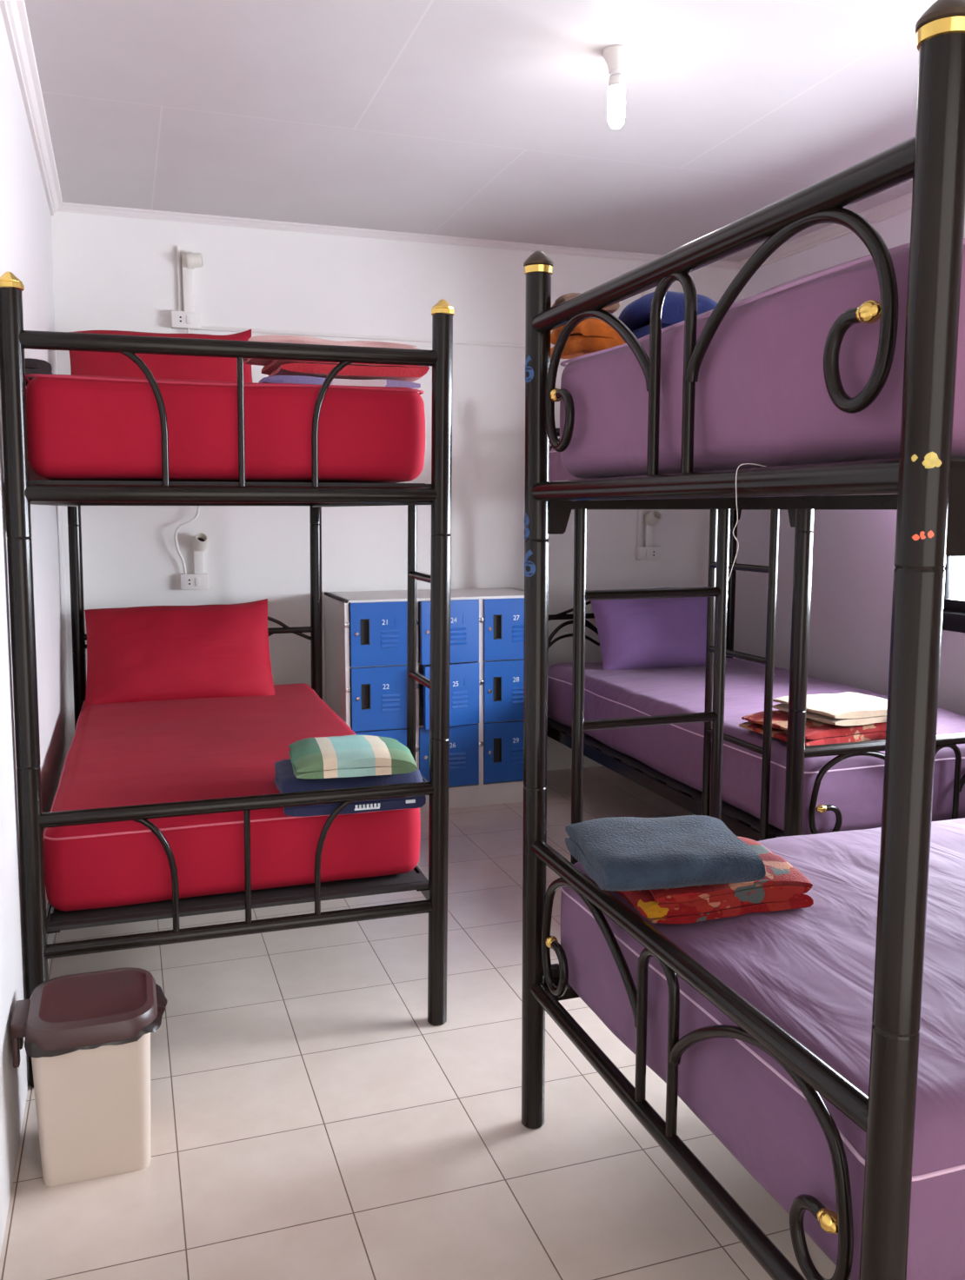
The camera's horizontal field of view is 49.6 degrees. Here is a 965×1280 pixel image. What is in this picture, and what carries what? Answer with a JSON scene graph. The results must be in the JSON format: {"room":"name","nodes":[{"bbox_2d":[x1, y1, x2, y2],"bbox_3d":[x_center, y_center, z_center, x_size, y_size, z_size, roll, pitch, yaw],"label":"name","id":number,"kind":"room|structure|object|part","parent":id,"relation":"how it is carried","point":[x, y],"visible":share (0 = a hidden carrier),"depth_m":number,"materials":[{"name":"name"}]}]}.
{"room":"dormitory","nodes":[
{"label":"dormitory","id":0,"kind":"room"},
{"bbox_2d":[0,6,70,1258],"bbox_3d":[-0.963,-0.196,1.833,0.178,2.530,5.360,-2,7,-19],"label":"wall","id":1,"kind":"structure","parent":0,"point":[25,217],"depth_m":2.65,"materials":[{"name":"paint"}]},
{"bbox_2d":[0,0,62,215],"bbox_3d":[-0.856,-1.432,1.717,0.050,0.048,5.360,-2,7,-19],"label":"trim","id":2,"kind":"structure","parent":1,"relation":"attached to","point":[14,12],"depth_m":3.02,"materials":[{"name":"white paint"}]},
{"bbox_2d":[51,211,742,770],"bbox_3d":[-0.247,-0.583,4.951,3.568,2.530,0.120,-2,7,-19],"label":"wall","id":3,"kind":"structure","parent":0,"point":[110,273],"depth_m":4.72,"materials":[{"name":"paint"}]},
{"bbox_2d":[176,245,181,311],"bbox_3d":[-1.280,-1.523,4.406,0.012,0.271,0.014,-2,7,-19],"label":"duct","id":4,"kind":"object","parent":3,"relation":"attached to","point":[177,247],"visible":1,"depth_m":4.40,"materials":[{"name":"white plastic"}]},
{"bbox_2d":[171,310,200,330],"bbox_3d":[-1.255,-1.353,4.418,0.118,0.068,0.047,-2,7,-19],"label":"box","id":5,"kind":"object","parent":3,"relation":"attached to","point":[181,320],"visible":1,"depth_m":4.40,"materials":[{"name":"white plastic"}]},
{"bbox_2d":[185,315,192,324],"bbox_3d":[-1.237,-1.351,4.404,0.022,0.036,0.007,-2,7,-19],"label":"rocker switch","id":6,"kind":"object","parent":5,"relation":"attached to","point":[189,318],"depth_m":4.40,"materials":[{"name":"white plastic"}]},
{"bbox_2d":[181,252,203,311],"bbox_3d":[-1.220,-1.509,4.406,0.086,0.245,0.072,-2,7,-19],"label":"holder","id":7,"kind":"object","parent":3,"relation":"attached to","point":[190,261],"visible":1,"depth_m":4.40,"materials":[{"name":"white plastic"}]},
{"bbox_2d":[185,252,203,268],"bbox_3d":[-1.211,-1.597,4.395,0.063,0.069,0.068,-1,7,-7],"label":"wall lamp","id":8,"kind":"object","parent":7,"relation":"on","point":[193,260],"depth_m":4.37,"materials":[{"name":"white plastic"}]},
{"bbox_2d":[179,573,208,590],"bbox_3d":[-1.256,-0.255,4.555,0.118,0.068,0.047,-2,7,-19],"label":"power outlet","id":9,"kind":"object","parent":3,"relation":"attached to","point":[189,581],"visible":1,"depth_m":4.54,"materials":[{"name":"white plastic"}]},
{"bbox_2d":[174,328,199,574],"bbox_3d":[-1.274,-0.801,4.466,0.115,1.045,0.049,-4,8,-28],"label":"power cord","id":10,"kind":"object","parent":9,"relation":"attached to","point":[188,329],"visible":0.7,"depth_m":4.49,"materials":[{"name":"white plastic"}]},
{"bbox_2d":[194,577,199,585],"bbox_3d":[-1.238,-0.253,4.540,0.022,0.036,0.007,-2,7,-19],"label":"rocker switch","id":11,"kind":"object","parent":9,"relation":"attached to","point":[196,580],"depth_m":4.54,"materials":[{"name":"white plastic"}]},
{"bbox_2d":[191,532,208,573],"bbox_3d":[-1.225,-0.377,4.529,0.070,0.180,0.086,-2,7,-19],"label":"holder","id":12,"kind":"object","parent":3,"relation":"attached to","point":[199,543],"visible":1,"depth_m":4.53,"materials":[{"name":"white plastic"}]},
{"bbox_2d":[191,532,208,550],"bbox_3d":[-1.224,-0.425,4.521,0.070,0.082,0.082,-2,7,-19],"label":"wall lamp","id":13,"kind":"object","parent":12,"relation":"on","point":[199,542],"depth_m":4.51,"materials":[{"name":"white plastic"}]},
{"bbox_2d":[199,325,554,348],"bbox_3d":[-0.254,-1.373,4.780,2.008,0.016,0.012,-2,7,-19],"label":"duct","id":14,"kind":"object","parent":3,"relation":"attached to","point":[202,328],"visible":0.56,"depth_m":4.66,"materials":[{"name":"white plastic"}]},
{"bbox_2d":[57,202,739,269],"bbox_3d":[-0.209,-1.815,4.730,3.240,0.030,0.031,-2,7,-19],"label":"trim","id":15,"kind":"structure","parent":3,"relation":"attached to","point":[67,207],"depth_m":4.61,"materials":[{"name":"white paint"}]},
{"bbox_2d":[636,290,646,546],"bbox_3d":[0.787,-1.146,5.163,0.020,1.364,0.020,-2,7,-19],"label":"duct","id":16,"kind":"object","parent":3,"relation":"attached to","point":[639,511],"visible":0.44,"depth_m":5.23,"materials":[{"name":"white plastic"}]},
{"bbox_2d":[635,546,660,560],"bbox_3d":[0.834,-0.436,5.253,0.118,0.068,0.047,-2,7,-19],"label":"power outlet","id":17,"kind":"object","parent":3,"relation":"attached to","point":[641,553],"visible":1,"depth_m":5.23,"materials":[{"name":"white plastic"}]},
{"bbox_2d":[645,550,649,557],"bbox_3d":[0.829,-0.433,5.231,0.022,0.036,0.007,-2,7,-19],"label":"rocker switch","id":18,"kind":"object","parent":17,"relation":"attached to","point":[647,552],"depth_m":5.23,"materials":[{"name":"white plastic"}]},
{"bbox_2d":[643,510,661,546],"bbox_3d":[0.851,-0.559,5.222,0.071,0.183,0.087,-2,7,-19],"label":"holder","id":19,"kind":"object","parent":3,"relation":"attached to","point":[652,518],"visible":1,"depth_m":5.23,"materials":[{"name":"white plastic"}]},
{"bbox_2d":[644,510,661,525],"bbox_3d":[0.852,-0.609,5.213,0.071,0.080,0.081,-2,7,-19],"label":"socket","id":20,"kind":"object","parent":19,"relation":"on","point":[652,518],"depth_m":5.20,"materials":[{"name":"white plastic"}]},
{"bbox_2d":[0,765,835,1279],"bbox_3d":[0.640,1.042,2.541,3.568,0.100,5.660,-2,7,-19],"label":"floor","id":21,"kind":"structure","parent":0,"point":[310,1119],"depth_m":2.19,"materials":[{"name":"tile"}]},
{"bbox_2d":[10,967,167,1187],"bbox_3d":[-0.786,0.877,2.119,0.292,0.331,0.262,-2,7,-19],"label":"waste bin","id":22,"kind":"object","parent":21,"relation":"on","point":[87,1035],"visible":1,"depth_m":2.02,"materials":[{"name":"beige plastic"}]},
{"bbox_3d":[-0.784,0.734,2.102,0.244,0.044,0.262,-2,7,-19],"label":"bin lid","id":23,"kind":"part","parent":22,"relation":"part of","materials":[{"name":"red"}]},
{"bbox_2d":[0,271,454,1087],"bbox_3d":[-0.845,-0.008,3.330,1.012,1.789,1.984,-2,7,-18],"label":"bunk bed","id":24,"kind":"object","parent":21,"relation":"on","point":[38,921],"visible":0.59,"depth_m":2.42,"materials":[{"name":"black paint"}]},
{"bbox_3d":[-0.995,0.138,2.277,0.072,1.759,0.049,-2,7,-18],"label":"post","id":25,"kind":"part","parent":24,"relation":"part of","materials":[{"name":"black metal"}]},
{"bbox_3d":[-1.269,0.565,3.263,0.038,0.048,1.890,-2,7,-18],"label":"rail","id":26,"kind":"part","parent":24,"relation":"part of","materials":[{"name":"black metal"}]},
{"bbox_3d":[-1.257,-0.428,3.143,0.038,0.048,1.890,-2,7,-18],"label":"rail","id":27,"kind":"part","parent":24,"relation":"part of","materials":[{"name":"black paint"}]},
{"bbox_3d":[-1.589,-0.089,4.099,0.072,1.759,0.049,-2,7,-18],"label":"post","id":28,"kind":"part","parent":24,"relation":"part of","materials":[{"name":"black metal"}]},
{"bbox_3d":[-0.749,-0.481,2.280,0.118,0.321,0.014,-2,7,-18],"label":"curved rod","id":29,"kind":"part","parent":24,"relation":"part of","materials":[{"name":"black paint"}]},
{"bbox_3d":[-0.762,0.542,2.403,0.118,0.305,0.014,-2,7,-18],"label":"curved rod","id":30,"kind":"part","parent":24,"relation":"part of","materials":[{"name":"black paint"}]},
{"bbox_3d":[-1.137,-0.557,4.188,0.936,0.038,0.038,-2,7,-18],"label":"frame rail","id":31,"kind":"part","parent":24,"relation":"part of","materials":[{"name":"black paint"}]},
{"bbox_3d":[-1.144,-0.028,4.252,0.936,0.026,0.026,-2,7,-18],"label":"headboard rail","id":32,"kind":"part","parent":24,"relation":"part of","materials":[{"name":"black metal"}]},
{"bbox_2d":[25,373,424,483],"bbox_3d":[-0.845,-0.593,3.260,0.910,0.244,1.879,-2,7,-18],"label":"mattress","id":33,"kind":"object","parent":24,"relation":"on","point":[81,427],"visible":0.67,"depth_m":2.37,"materials":[{"name":"red fabric"}]},
{"bbox_2d":[25,358,53,385],"bbox_3d":[-1.034,-0.624,2.424,0.071,0.059,0.162,-3,8,-23],"label":"folded cloth","id":34,"kind":"object","parent":33,"relation":"on","point":[32,366],"visible":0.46,"depth_m":2.36,"materials":[{"name":"grey fabric"}]},
{"bbox_2d":[69,329,252,382],"bbox_3d":[-1.184,-0.999,3.881,0.684,0.386,0.253,-3,8,-20],"label":"pillow","id":35,"kind":"object","parent":33,"relation":"on","point":[82,362],"visible":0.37,"depth_m":3.83,"materials":[{"name":"red fabric"}]},
{"bbox_2d":[258,375,420,389],"bbox_3d":[-0.398,-0.662,2.760,0.401,0.032,0.351,-2,7,-19],"label":"folded towel","id":36,"kind":"object","parent":33,"relation":"on","point":[275,379],"visible":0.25,"depth_m":2.60,"materials":[{"name":"fabric"}]},
{"bbox_2d":[261,359,429,382],"bbox_3d":[-0.371,-0.710,2.764,0.382,0.064,0.332,-3,8,-20],"label":"folded blanket","id":37,"kind":"object","parent":36,"relation":"on","point":[353,371],"visible":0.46,"depth_m":2.63,"materials":[{"name":"red fabric"}]},
{"bbox_2d":[243,334,418,365],"bbox_3d":[-0.409,-0.759,2.756,0.438,0.046,0.367,-2,7,-18],"label":"folded blanket","id":38,"kind":"object","parent":37,"relation":"on","point":[269,338],"visible":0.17,"depth_m":2.59,"materials":[{"name":"fabric"}]},
{"bbox_3d":[-0.540,-0.648,2.327,0.936,0.038,0.038,-2,7,-18],"label":"rail","id":39,"kind":"part","parent":24,"relation":"part of","materials":[{"name":"black metal"}]},
{"bbox_3d":[-0.544,-0.330,2.366,0.936,0.038,0.038,-2,7,-18],"label":"frame rail","id":40,"kind":"part","parent":24,"relation":"part of","materials":[{"name":"black metal"}]},
{"bbox_2d":[43,683,420,911],"bbox_3d":[-0.861,0.404,3.398,0.907,0.231,1.872,-2,7,-18],"label":"mattress","id":41,"kind":"object","parent":24,"relation":"on","point":[142,752],"visible":0.7,"depth_m":2.62,"materials":[{"name":"red fabric"}]},
{"bbox_2d":[84,598,274,708],"bbox_3d":[-1.171,0.049,4.050,0.704,0.381,0.284,-2,7,-16],"label":"pillow","id":42,"kind":"object","parent":41,"relation":"on","point":[150,653],"visible":0.93,"depth_m":3.98,"materials":[{"name":"red fabric"}]},
{"bbox_2d":[273,758,425,816],"bbox_3d":[-0.345,0.365,2.696,0.369,0.095,0.288,-2,7,-16],"label":"folded blanket","id":43,"kind":"object","parent":41,"relation":"on","point":[285,780],"visible":0.41,"depth_m":2.59,"materials":[{"name":"blue fabric"}]},
{"bbox_2d":[288,734,417,778],"bbox_3d":[-0.340,0.290,2.701,0.309,0.066,0.279,-2,7,-15],"label":"folded towel","id":44,"kind":"object","parent":43,"relation":"on","point":[355,755],"visible":1,"depth_m":2.59,"materials":[{"name":"green fabric"}]},
{"bbox_3d":[-0.553,0.384,2.451,0.936,0.034,0.034,-2,7,-18],"label":"guard rail","id":45,"kind":"part","parent":24,"relation":"part of","materials":[{"name":"black metal"}]},
{"bbox_3d":[-0.557,0.685,2.488,0.936,0.032,0.032,-2,7,-18],"label":"rail","id":46,"kind":"part","parent":24,"relation":"part of","materials":[{"name":"black metal"}]},
{"bbox_3d":[-0.542,-0.489,2.346,0.019,0.320,0.014,-2,7,-18],"label":"straight rod","id":47,"kind":"part","parent":24,"relation":"part of","materials":[{"name":"black paint"}]},
{"bbox_3d":[-0.555,0.534,2.470,0.019,0.304,0.014,-2,7,-18],"label":"straight rod","id":48,"kind":"part","parent":24,"relation":"part of","materials":[{"name":"black paint"}]},
{"bbox_3d":[-0.860,-0.087,4.337,0.300,0.117,0.014,-2,7,-18],"label":"headboard rod","id":49,"kind":"part","parent":24,"relation":"part of","materials":[{"name":"black paint"}]},
{"bbox_3d":[-0.847,-0.002,4.352,0.276,0.096,0.014,-2,7,-18],"label":"headboard rod","id":50,"kind":"part","parent":24,"relation":"part of","materials":[{"name":"black paint"}]},
{"bbox_3d":[-0.698,-0.124,4.385,0.072,1.759,0.049,-2,7,-18],"label":"post","id":51,"kind":"part","parent":24,"relation":"part of","materials":[{"name":"black metal"}]},
{"bbox_3d":[-0.335,-0.498,2.413,0.125,0.321,0.014,-2,7,-18],"label":"curved rod","id":52,"kind":"part","parent":24,"relation":"part of","materials":[{"name":"black paint"}]},
{"bbox_3d":[-0.348,0.526,2.536,0.124,0.305,0.014,-2,7,-18],"label":"curved rod","id":53,"kind":"part","parent":24,"relation":"part of","materials":[{"name":"black paint"}]},
{"bbox_3d":[-0.425,-0.461,3.410,0.038,0.048,1.890,-2,7,-18],"label":"rail","id":54,"kind":"part","parent":24,"relation":"part of","materials":[{"name":"black metal"}]},
{"bbox_3d":[-0.194,0.125,2.854,0.038,1.023,0.024,-2,7,-18],"label":"ladder rail","id":55,"kind":"part","parent":24,"relation":"part of","materials":[{"name":"black metal"}]},
{"bbox_3d":[-0.437,0.532,3.530,0.038,0.048,1.890,-2,7,-18],"label":"rail","id":56,"kind":"part","parent":24,"relation":"part of","materials":[{"name":"black metal"}]},
{"bbox_3d":[-0.105,0.102,2.562,0.072,1.759,0.049,-2,7,-18],"label":"post","id":57,"kind":"part","parent":24,"relation":"part of","materials":[{"name":"black metal"}]},
{"bbox_2d":[324,587,523,811],"bbox_3d":[-0.208,0.256,4.696,0.901,0.928,0.529,-2,7,-19],"label":"lockers","id":58,"kind":"object","parent":21,"relation":"on","point":[366,632],"visible":0.76,"depth_m":4.52,"materials":[{"name":"blue metal"}]},
{"bbox_2d":[521,0,964,1279],"bbox_3d":[1.244,0.163,1.945,2.098,1.791,1.118,-2,7,-19],"label":"bunk bed","id":59,"kind":"object","parent":21,"relation":"on","point":[925,485],"visible":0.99,"depth_m":1.24,"materials":[{"name":"black paint"}]},
{"bbox_3d":[0.107,0.158,2.117,0.049,1.759,0.049,-2,7,-19],"label":"post","id":60,"kind":"part","parent":59,"relation":"part of","materials":[{"name":"black metal"}]},
{"bbox_3d":[1.082,0.696,2.487,2.000,0.048,0.038,-2,7,-19],"label":"rail","id":61,"kind":"part","parent":59,"relation":"part of","materials":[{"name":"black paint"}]},
{"bbox_3d":[0.197,0.226,2.161,0.024,1.053,0.025,-2,7,-19],"label":"ladder rail","id":62,"kind":"part","parent":59,"relation":"part of","materials":[{"name":"black metal"}]},
{"bbox_3d":[0.194,0.592,1.916,0.018,0.266,0.426,-2,7,-19],"label":"scroll rod","id":63,"kind":"part","parent":59,"relation":"part of","materials":[{"name":"black paint"}]},
{"bbox_3d":[0.194,-0.451,1.786,0.018,0.241,0.426,-2,7,-19],"label":"scroll rod","id":64,"kind":"part","parent":59,"relation":"part of","materials":[{"name":"black paint"}]},
{"bbox_3d":[0.279,0.636,1.671,0.018,0.299,0.122,-2,7,-19],"label":"arched rod","id":65,"kind":"part","parent":59,"relation":"part of","materials":[{"name":"black paint"}]},
{"bbox_3d":[0.279,0.785,1.690,0.032,0.032,1.060,-2,7,-19],"label":"rail","id":66,"kind":"part","parent":59,"relation":"part of","materials":[{"name":"black metal"}]},
{"bbox_3d":[0.279,-0.387,1.544,0.018,0.314,0.122,-2,7,-19],"label":"arched rod","id":67,"kind":"part","parent":59,"relation":"part of","materials":[{"name":"black paint"}]},
{"bbox_3d":[0.279,0.483,1.652,0.034,0.034,1.060,-2,7,-19],"label":"guard rail","id":68,"kind":"part","parent":59,"relation":"part of","materials":[{"name":"black metal"}]},
{"bbox_3d":[0.279,-0.231,1.563,0.038,0.038,1.060,-2,7,-19],"label":"frame rail","id":69,"kind":"part","parent":59,"relation":"part of","materials":[{"name":"black metal"}]},
{"bbox_3d":[0.510,0.213,2.267,0.024,1.053,0.025,-2,7,-19],"label":"ladder rail","id":70,"kind":"part","parent":59,"relation":"part of","materials":[{"name":"black metal"}]},
{"bbox_3d":[1.083,-0.320,2.361,2.000,0.048,0.038,-2,7,-19],"label":"rail","id":71,"kind":"part","parent":59,"relation":"part of","materials":[{"name":"black metal"}]},
{"bbox_3d":[0.279,-0.548,1.524,0.038,0.038,1.060,-2,7,-19],"label":"rail","id":72,"kind":"part","parent":59,"relation":"part of","materials":[{"name":"black metal"}]},
{"bbox_3d":[0.364,0.653,1.423,0.018,0.266,0.426,-2,7,-19],"label":"scroll rod","id":73,"kind":"part","parent":59,"relation":"part of","materials":[{"name":"black paint"}]},
{"bbox_2d":[559,817,964,1279],"bbox_3d":[1.232,0.582,1.986,1.976,0.297,0.990,-2,7,-19],"label":"mattress","id":74,"kind":"object","parent":59,"relation":"on","point":[810,971],"visible":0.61,"depth_m":1.54,"materials":[{"name":"purple fabric"}]},
{"bbox_2d":[613,836,813,923],"bbox_3d":[0.388,0.421,1.877,0.337,0.075,0.264,-2,7,-15],"label":"folded blanket","id":75,"kind":"object","parent":74,"relation":"on","point":[783,886],"visible":0.4,"depth_m":1.77,"materials":[{"name":"red fabric"}]},
{"bbox_2d":[564,815,765,891],"bbox_3d":[0.310,0.365,1.821,0.280,0.063,0.259,-1,7,-10],"label":"folded towel","id":76,"kind":"object","parent":75,"relation":"on","point":[620,853],"visible":1,"depth_m":1.74,"materials":[{"name":"fabric"}]},
{"bbox_2d":[559,238,964,478],"bbox_3d":[1.227,-0.413,1.878,1.978,0.254,1.014,-2,7,-19],"label":"mattress","id":77,"kind":"object","parent":59,"relation":"on","point":[761,397],"visible":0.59,"depth_m":1.36,"materials":[{"name":"purple fabric"}]},
{"bbox_2d":[550,318,624,358],"bbox_3d":[0.208,-0.596,2.047,0.120,0.077,0.142,-3,8,-21],"label":"folded blanket","id":78,"kind":"object","parent":77,"relation":"on","point":[591,334],"visible":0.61,"depth_m":1.99,"materials":[{"name":"orange fabric"}]},
{"bbox_2d":[550,292,619,313],"bbox_3d":[0.199,-0.655,2.045,0.112,0.043,0.132,-1,7,-11],"label":"folded blanket","id":79,"kind":"object","parent":78,"relation":"on","point":[612,308],"visible":0.12,"depth_m":1.99,"materials":[{"name":"fabric"}]},
{"bbox_2d":[617,291,716,343],"bbox_3d":[0.393,-0.625,2.075,0.221,0.119,0.190,-3,8,-23],"label":"folded blanket","id":80,"kind":"object","parent":77,"relation":"on","point":[635,315],"visible":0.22,"depth_m":2.00,"materials":[{"name":"blue fabric"}]},
{"bbox_2d":[725,463,764,606],"bbox_3d":[0.346,-0.137,1.370,0.047,0.188,0.028,-2,7,-19],"label":"thread","id":81,"kind":"object","parent":77,"relation":"hanging from","point":[745,463],"visible":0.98,"depth_m":1.35,"materials":[{"name":"white fabric"}]},
{"bbox_3d":[0.364,-0.390,1.293,0.018,0.241,0.426,-2,7,-19],"label":"scroll rod","id":82,"kind":"part","parent":59,"relation":"part of","materials":[{"name":"black paint"}]},
{"bbox_3d":[0.451,0.281,1.122,0.049,1.759,0.049,-2,7,-19],"label":"post","id":83,"kind":"part","parent":59,"relation":"part of","materials":[{"name":"black metal"}]},
{"bbox_3d":[1.406,-0.204,1.424,2.000,0.048,0.038,-2,7,-19],"label":"rail","id":84,"kind":"part","parent":59,"relation":"part of","materials":[{"name":"black metal"}]},
{"bbox_2d":[547,427,964,841],"bbox_3d":[1.059,-0.099,4.056,1.118,1.791,2.098,-2,7,-19],"label":"bunk bed","id":85,"kind":"object","parent":21,"relation":"on","point":[740,823],"visible":0.21,"depth_m":3.09,"materials":[{"name":"black paint"}]},
{"bbox_3d":[0.729,-0.970,4.920,1.060,0.038,0.038,-2,7,-19],"label":"rail","id":86,"kind":"part","parent":85,"relation":"part of","materials":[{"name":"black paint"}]},
{"bbox_2d":[549,447,580,481],"bbox_3d":[1.060,-0.673,3.967,0.991,0.252,1.978,-2,7,-19],"label":"mattress","id":87,"kind":"object","parent":85,"relation":"on","point":[557,472],"visible":0.03,"depth_m":4.58,"materials":[{"name":"purple fabric"}]},
{"bbox_3d":[0.480,0.112,4.969,0.426,0.418,0.018,-2,7,-19],"label":"scroll rod","id":88,"kind":"part","parent":85,"relation":"part of","materials":[{"name":"black paint"}]},
{"bbox_3d":[0.403,-0.072,4.919,0.338,0.096,0.014,-2,7,-19],"label":"headboard rod","id":89,"kind":"part","parent":85,"relation":"part of","materials":[{"name":"black paint"}]},
{"bbox_3d":[0.421,0.011,4.936,0.298,0.086,0.014,-2,7,-19],"label":"headboard rod","id":90,"kind":"part","parent":85,"relation":"part of","materials":[{"name":"black paint"}]},
{"bbox_3d":[0.418,-0.158,4.914,0.363,0.117,0.014,-2,7,-19],"label":"headboard rod","id":91,"kind":"part","parent":85,"relation":"part of","materials":[{"name":"black paint"}]},
{"bbox_3d":[0.729,-0.123,5.025,1.060,0.026,0.026,-2,7,-19],"label":"headboard rail","id":92,"kind":"part","parent":85,"relation":"part of","materials":[{"name":"black metal"}]},
{"bbox_3d":[0.587,0.512,3.969,0.038,0.048,2.000,-2,7,-19],"label":"rail","id":93,"kind":"part","parent":85,"relation":"part of","materials":[{"name":"black metal"}]},
{"bbox_3d":[0.734,0.075,3.374,0.025,1.053,0.024,-2,7,-19],"label":"ladder rail","id":94,"kind":"part","parent":85,"relation":"part of","materials":[{"name":"black metal"}]},
{"bbox_3d":[1.230,-0.223,5.186,0.049,1.759,0.049,-2,7,-19],"label":"post","id":95,"kind":"part","parent":85,"relation":"part of","materials":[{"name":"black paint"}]},
{"bbox_2d":[547,657,964,835],"bbox_3d":[1.058,0.325,4.093,0.990,0.287,1.975,-2,7,-19],"label":"mattress","id":96,"kind":"object","parent":85,"relation":"on","point":[853,785],"visible":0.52,"depth_m":3.66,"materials":[{"name":"purple fabric"}]},
{"bbox_2d":[590,586,726,669],"bbox_3d":[0.803,-0.050,4.783,0.621,0.371,0.268,-2,7,-16],"label":"pillow","id":97,"kind":"object","parent":96,"relation":"on","point":[634,633],"visible":0.71,"depth_m":4.68,"materials":[{"name":"purple fabric"}]},
{"bbox_2d":[738,709,886,745],"bbox_3d":[1.065,0.262,3.264,0.410,0.065,0.315,-3,8,-25],"label":"folded blanket","id":98,"kind":"object","parent":96,"relation":"on","point":[817,732],"visible":0.49,"depth_m":3.15,"materials":[{"name":"red fabric"}]},
{"bbox_2d":[772,691,887,725],"bbox_3d":[1.136,0.211,3.268,0.332,0.050,0.302,-3,8,-23],"label":"folded towel","id":99,"kind":"object","parent":98,"relation":"on","point":[847,708],"visible":0.77,"depth_m":3.17,"materials":[{"name":"white fabric"}]},
{"bbox_3d":[0.841,0.114,3.063,0.025,1.053,0.024,-2,7,-19],"label":"ladder rail","id":100,"kind":"part","parent":85,"relation":"part of","materials":[{"name":"black metal"}]},
{"bbox_3d":[1.531,-0.544,4.163,0.038,0.048,2.000,-2,7,-19],"label":"rail","id":101,"kind":"part","parent":85,"relation":"part of","materials":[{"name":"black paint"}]},
{"bbox_3d":[0.888,0.057,2.930,0.049,1.759,0.049,-2,7,-19],"label":"post","id":102,"kind":"part","parent":85,"relation":"part of","materials":[{"name":"black metal"}]},
{"bbox_3d":[1.141,0.449,3.066,0.426,0.266,0.018,-2,7,-19],"label":"scroll rod","id":103,"kind":"part","parent":85,"relation":"part of","materials":[{"name":"black paint"}]},
{"bbox_3d":[1.390,0.299,3.133,1.060,0.034,0.034,-2,7,-19],"label":"guard rail","id":104,"kind":"part","parent":85,"relation":"part of","materials":[{"name":"black metal"}]},
{"bbox_3d":[1.389,0.453,3.152,0.122,0.299,0.018,-2,7,-19],"label":"arched rod","id":105,"kind":"part","parent":85,"relation":"part of","materials":[{"name":"black paint"}]},
{"bbox_3d":[1.638,0.428,3.235,0.426,0.266,0.018,-2,7,-19],"label":"scroll rod","id":106,"kind":"part","parent":85,"relation":"part of","materials":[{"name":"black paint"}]},
{"bbox_2d":[24,0,936,261],"bbox_3d":[0.641,-1.568,2.216,3.568,0.100,5.660,-2,7,-19],"label":"ceiling","id":107,"kind":"structure","parent":0,"point":[477,119],"depth_m":3.20,"materials":[{"name":"white paint"}]},
{"bbox_2d":[601,44,632,128],"bbox_3d":[0.365,-1.495,2.838,0.082,0.199,0.082,-2,7,-19],"label":"ceiling lamp","id":108,"kind":"object","parent":107,"relation":"attached to","point":[616,57],"visible":1,"depth_m":2.82,"materials":[{"name":"white plastic"}]},
{"bbox_3d":[0.365,-1.448,2.844,0.047,0.105,0.047,-2,7,-19],"label":"bulb","id":109,"kind":"part","parent":108,"relation":"part of","materials":[{"name":"white glass"}]},
{"bbox_3d":[0.365,-1.515,2.836,0.045,0.030,0.045,-2,7,-19],"label":"bulb","id":110,"kind":"part","parent":108,"relation":"part of","materials":[{"name":"white plastic"}]},
{"bbox_2d":[733,210,964,716],"bbox_3d":[2.252,-0.331,2.926,0.140,2.530,5.360,-2,7,-19],"label":"wall","id":111,"kind":"structure","parent":0,"point":[852,578],"depth_m":4.67,"materials":[{"name":"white paint"}]},
{"bbox_2d":[737,192,911,270],"bbox_3d":[2.163,-1.559,2.743,0.050,0.048,5.360,-2,7,-19],"label":"trim","id":112,"kind":"structure","parent":111,"relation":"attached to","point":[899,205],"depth_m":4.57,"materials":[{"name":"white paint"}]},
{"bbox_2d":[941,556,964,633],"bbox_3d":[2.139,-0.486,3.139,0.105,1.115,2.170,-2,7,-19],"label":"window","id":113,"kind":"structure","parent":111,"relation":"in","point":[953,610],"depth_m":4.05,"materials":[{"name":"grey"}]},
{"bbox_3d":[2.139,-0.486,3.139,0.105,1.115,2.170,-2,7,-19],"label":"frame","id":114,"kind":"part","parent":113,"relation":"part of","materials":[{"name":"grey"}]}
]}

